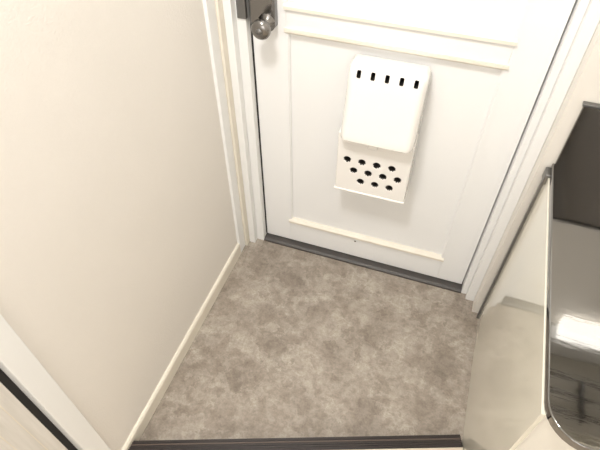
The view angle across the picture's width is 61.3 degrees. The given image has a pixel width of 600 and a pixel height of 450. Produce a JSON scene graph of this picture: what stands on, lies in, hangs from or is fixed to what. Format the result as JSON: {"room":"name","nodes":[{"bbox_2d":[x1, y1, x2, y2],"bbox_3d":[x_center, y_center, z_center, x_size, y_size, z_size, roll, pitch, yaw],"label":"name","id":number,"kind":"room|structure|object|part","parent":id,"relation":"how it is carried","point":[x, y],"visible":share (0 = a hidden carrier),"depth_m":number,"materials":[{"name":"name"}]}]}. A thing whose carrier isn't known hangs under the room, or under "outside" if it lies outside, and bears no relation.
{"room":"entrance hall","nodes":[
{"label":"entrance hall","id":0,"kind":"room"},
{"bbox_2d":[0,0,236,449],"bbox_3d":[-0.405,-0.410,0.810,0.080,2.350,0.810,14,50,13],"label":"wall","id":1,"kind":"structure","parent":0,"point":[117,225],"depth_m":1.06,"materials":[{"name":"white paint"}]},
{"bbox_2d":[0,382,67,449],"bbox_3d":[-0.676,0.306,0.372,0.039,1.960,0.798,14,50,13],"label":"slab","id":2,"kind":"object","parent":1,"relation":"attached to","point":[11,431],"depth_m":0.97,"materials":[{"name":"beige wood"}]},
{"bbox_2d":[0,406,47,449],"bbox_3d":[-0.536,0.050,0.602,0.001,1.940,0.002,14,50,13],"label":"groove","id":3,"kind":"object","parent":2,"relation":"attached to","point":[0,406],"visible":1,"depth_m":0.98,"materials":[{"name":"beige paint"}]},
{"bbox_2d":[0,369,77,449],"bbox_3d":[-0.557,-0.099,0.504,0.058,2.314,0.018,14,50,13],"label":"gasket","id":4,"kind":"object","parent":1,"relation":"attached to","point":[5,380],"visible":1,"depth_m":1.01,"materials":[{"name":"black rubber"}]},
{"bbox_2d":[0,314,110,449],"bbox_3d":[-0.540,-0.120,0.523,0.092,2.314,0.048,14,50,13],"label":"door frame","id":5,"kind":"structure","parent":1,"relation":"attached to","point":[17,361],"depth_m":0.98,"materials":[{"name":"white paint"}]},
{"bbox_2d":[121,243,240,449],"bbox_3d":[-0.361,0.371,1.650,0.010,0.056,0.808,14,50,13],"label":"baseboard","id":6,"kind":"structure","parent":1,"relation":"attached to","point":[141,424],"depth_m":1.60,"materials":[{"name":"beige paint"}]},
{"bbox_2d":[214,0,249,244],"bbox_3d":[-0.219,-0.786,1.149,0.098,2.350,0.188,14,50,13],"label":"strip","id":7,"kind":"object","parent":1,"relation":"attached to","point":[218,3],"visible":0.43,"depth_m":1.49,"materials":[{"name":"beige paint"}]},
{"bbox_2d":[236,0,247,18],"bbox_3d":[-0.149,-0.576,1.272,0.026,0.115,0.012,14,50,13],"label":"strike plate","id":8,"kind":"object","parent":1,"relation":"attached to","point":[241,5],"visible":1,"depth_m":1.29,"materials":[{"name":"silver metal"}]},
{"bbox_2d":[222,0,266,242],"bbox_3d":[-0.145,-0.776,1.140,0.051,2.350,0.165,14,50,13],"label":"door frame","id":9,"kind":"structure","parent":1,"relation":"attached to","point":[243,25],"depth_m":1.53,"materials":[{"name":"white paint"}]},
{"bbox_2d":[256,29,261,34],"bbox_3d":[-0.103,-0.483,1.270,0.018,0.018,0.002,14,50,13],"label":"cylinder","id":10,"kind":"object","parent":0,"point":[258,31],"depth_m":1.27,"materials":[{"name":"silver metal"}]},
{"bbox_2d":[139,238,477,449],"bbox_3d":[-0.189,1.079,1.056,2.100,0.086,2.900,14,50,13],"label":"floor","id":11,"kind":"structure","parent":0,"point":[294,343],"depth_m":1.63,"materials":[{"name":"plastic"}]},
{"bbox_2d":[202,0,244,251],"bbox_3d":[-0.261,-0.706,1.077,0.090,2.350,0.042,14,50,13],"label":"post","id":12,"kind":"object","parent":11,"relation":"on","point":[208,5],"visible":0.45,"depth_m":1.46,"materials":[{"name":"white paint"}]},
{"bbox_2d":[128,434,462,449],"bbox_3d":[-0.018,0.625,1.432,0.945,0.035,0.036,-1,48,-1],"label":"step nosing","id":13,"kind":"structure","parent":11,"relation":"attached to","point":[409,441],"depth_m":1.42,"materials":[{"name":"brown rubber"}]},
{"bbox_2d":[264,233,462,292],"bbox_3d":[0.228,0.122,1.902,0.752,0.014,0.072,14,50,13],"label":"threshold","id":14,"kind":"object","parent":11,"relation":"on","point":[381,267],"visible":0.65,"depth_m":1.88,"materials":[{"name":"grey metal"}]},
{"bbox_2d":[462,101,599,449],"bbox_3d":[0.790,0.333,1.138,0.629,0.861,0.693,14,50,13],"label":"base cabinet","id":15,"kind":"object","parent":11,"relation":"on","point":[534,384],"visible":1,"depth_m":1.07,"materials":[{"name":"white"}]},
{"bbox_3d":[0.508,0.318,1.286,0.008,0.663,0.627,14,50,13],"label":"panel","id":16,"kind":"part","parent":15,"relation":"part of","materials":[{"name":"beige laminate"}]},
{"bbox_2d":[544,163,599,449],"bbox_3d":[0.794,0.172,0.955,0.619,0.021,0.690,14,50,13],"label":"countertop","id":17,"kind":"structure","parent":15,"relation":"on","point":[572,338],"depth_m":0.95,"materials":[{"name":"silver metal"}]},
{"bbox_2d":[472,21,599,312],"bbox_3d":[0.985,-0.476,0.868,0.754,2.350,0.226,14,50,13],"label":"wall","id":18,"kind":"structure","parent":0,"point":[585,86],"depth_m":1.20,"materials":[{"name":"white paint"}]},
{"bbox_2d":[461,0,599,300],"bbox_3d":[0.612,-0.582,0.964,0.046,2.350,0.162,14,50,13],"label":"door frame","id":19,"kind":"structure","parent":18,"relation":"attached to","point":[590,21],"depth_m":1.25,"materials":[{"name":"white paint"}]},
{"bbox_3d":[0.233,-0.535,1.187,0.559,1.764,0.037,14,50,13],"label":"door","id":20,"kind":"structure","parent":18,"relation":"in","visible":0},
{"bbox_2d":[250,23,266,232],"bbox_3d":[-0.125,-0.599,1.296,0.003,1.840,0.034,14,50,13],"label":"edge gasket","id":21,"kind":"object","parent":20,"relation":"attached to","point":[250,23],"visible":0.4,"depth_m":1.58,"materials":[{"name":"black"}]},
{"bbox_2d":[248,0,277,26],"bbox_3d":[-0.094,-0.576,1.270,0.072,0.152,0.022,14,50,13],"label":"case","id":22,"kind":"object","parent":20,"relation":"attached to","point":[274,2],"visible":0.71,"depth_m":1.29,"materials":[{"name":"silver metal"}]},
{"bbox_2d":[250,0,275,39],"bbox_3d":[-0.102,-0.541,1.253,0.070,0.154,0.057,14,50,13],"label":"door knob","id":23,"kind":"object","parent":22,"relation":"attached to","point":[258,7],"depth_m":1.28,"materials":[{"name":"silver metal"}]},
{"bbox_3d":[-0.094,-0.503,1.288,0.051,0.051,0.055,14,50,13],"label":"knob","id":24,"kind":"part","parent":23,"relation":"part of","materials":[{"name":"silver metal"}]},
{"bbox_2d":[291,223,441,276],"bbox_3d":[0.234,0.074,1.862,0.559,0.106,0.035,14,50,13],"label":"rail","id":25,"kind":"object","parent":20,"relation":"attached to","point":[423,265],"visible":0.76,"depth_m":1.85,"materials":[{"name":"white paint"}]},
{"bbox_2d":[291,34,501,253],"bbox_3d":[0.235,-0.211,1.549,0.559,0.745,0.020,14,50,13],"label":"panel","id":26,"kind":"object","parent":25,"relation":"attached to","point":[459,96],"visible":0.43,"depth_m":1.49,"materials":[{"name":"white paint"}]},
{"bbox_2d":[285,33,292,218],"bbox_3d":[-0.032,-0.268,1.602,0.012,0.738,0.013,14,50,13],"label":"trim","id":27,"kind":"structure","parent":26,"relation":"attached to","point":[287,36],"depth_m":1.53,"materials":[{"name":"white paint"}]},
{"bbox_2d":[289,217,443,261],"bbox_3d":[0.229,0.047,1.810,0.567,0.016,0.019,14,50,13],"label":"trim","id":28,"kind":"structure","parent":26,"relation":"attached to","point":[302,222],"depth_m":1.80,"materials":[{"name":"white wood"}]},
{"bbox_2d":[334,54,430,203],"bbox_3d":[0.216,-0.244,1.413,0.220,0.423,0.099,14,50,13],"label":"mailbox","id":29,"kind":"object","parent":26,"relation":"attached to","point":[385,99],"visible":1,"depth_m":1.34,"materials":[{"name":"white metal"}]},
{"bbox_2d":[334,126,418,203],"bbox_3d":[0.221,-0.185,1.498,0.220,0.218,0.070,14,50,13],"label":"tray","id":30,"kind":"object","parent":29,"relation":"on","point":[383,174],"depth_m":1.48,"materials":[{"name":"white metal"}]},
{"bbox_2d":[284,28,508,69],"bbox_3d":[0.228,-0.443,1.268,0.567,0.016,0.019,14,50,13],"label":"trim","id":31,"kind":"structure","parent":26,"relation":"attached to","point":[289,31],"depth_m":1.26,"materials":[{"name":"white wood"}]},
{"bbox_2d":[441,70,507,257],"bbox_3d":[0.492,-0.133,1.480,0.012,0.738,0.013,14,50,13],"label":"trim","id":32,"kind":"structure","parent":26,"relation":"attached to","point":[503,72],"depth_m":1.41,"materials":[{"name":"white paint"}]},
{"bbox_2d":[286,10,513,64],"bbox_3d":[0.233,-0.476,1.253,0.559,0.056,0.035,14,50,13],"label":"rail","id":33,"kind":"object","parent":20,"relation":"attached to","point":[485,51],"visible":0.76,"depth_m":1.24,"materials":[{"name":"white paint"}]},
{"bbox_2d":[283,1,517,45],"bbox_3d":[0.228,-0.488,1.218,0.567,0.016,0.019,14,50,13],"label":"trim","id":34,"kind":"structure","parent":20,"relation":"attached to","point":[481,35],"depth_m":1.21,"materials":[{"name":"white wood"}]},
{"bbox_2d":[253,0,575,283],"bbox_3d":[0.230,-0.509,1.218,0.745,1.844,0.035,14,50,13],"label":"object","id":35,"kind":"structure","parent":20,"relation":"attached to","point":[545,22],"depth_m":1.33,"materials":[{"name":"white paint"}]},
{"bbox_3d":[-0.076,-0.588,1.290,0.097,1.844,0.035,14,50,13],"label":"stile","id":36,"kind":"part","parent":35,"relation":"part of","materials":[{"name":"white wood"}]},
{"bbox_3d":[0.234,-0.781,0.919,0.559,0.855,0.020,14,50,13],"label":"panel","id":37,"kind":"part","parent":35,"relation":"part of","materials":[{"name":"white wood"}]},
{"bbox_2d":[513,0,530,39],"bbox_3d":[0.491,-0.702,0.850,0.012,0.840,0.013,14,50,13],"label":"trim","id":38,"kind":"structure","parent":20,"relation":"attached to","point":[526,4],"depth_m":1.12,"materials":[{"name":"white paint"}]}
]}

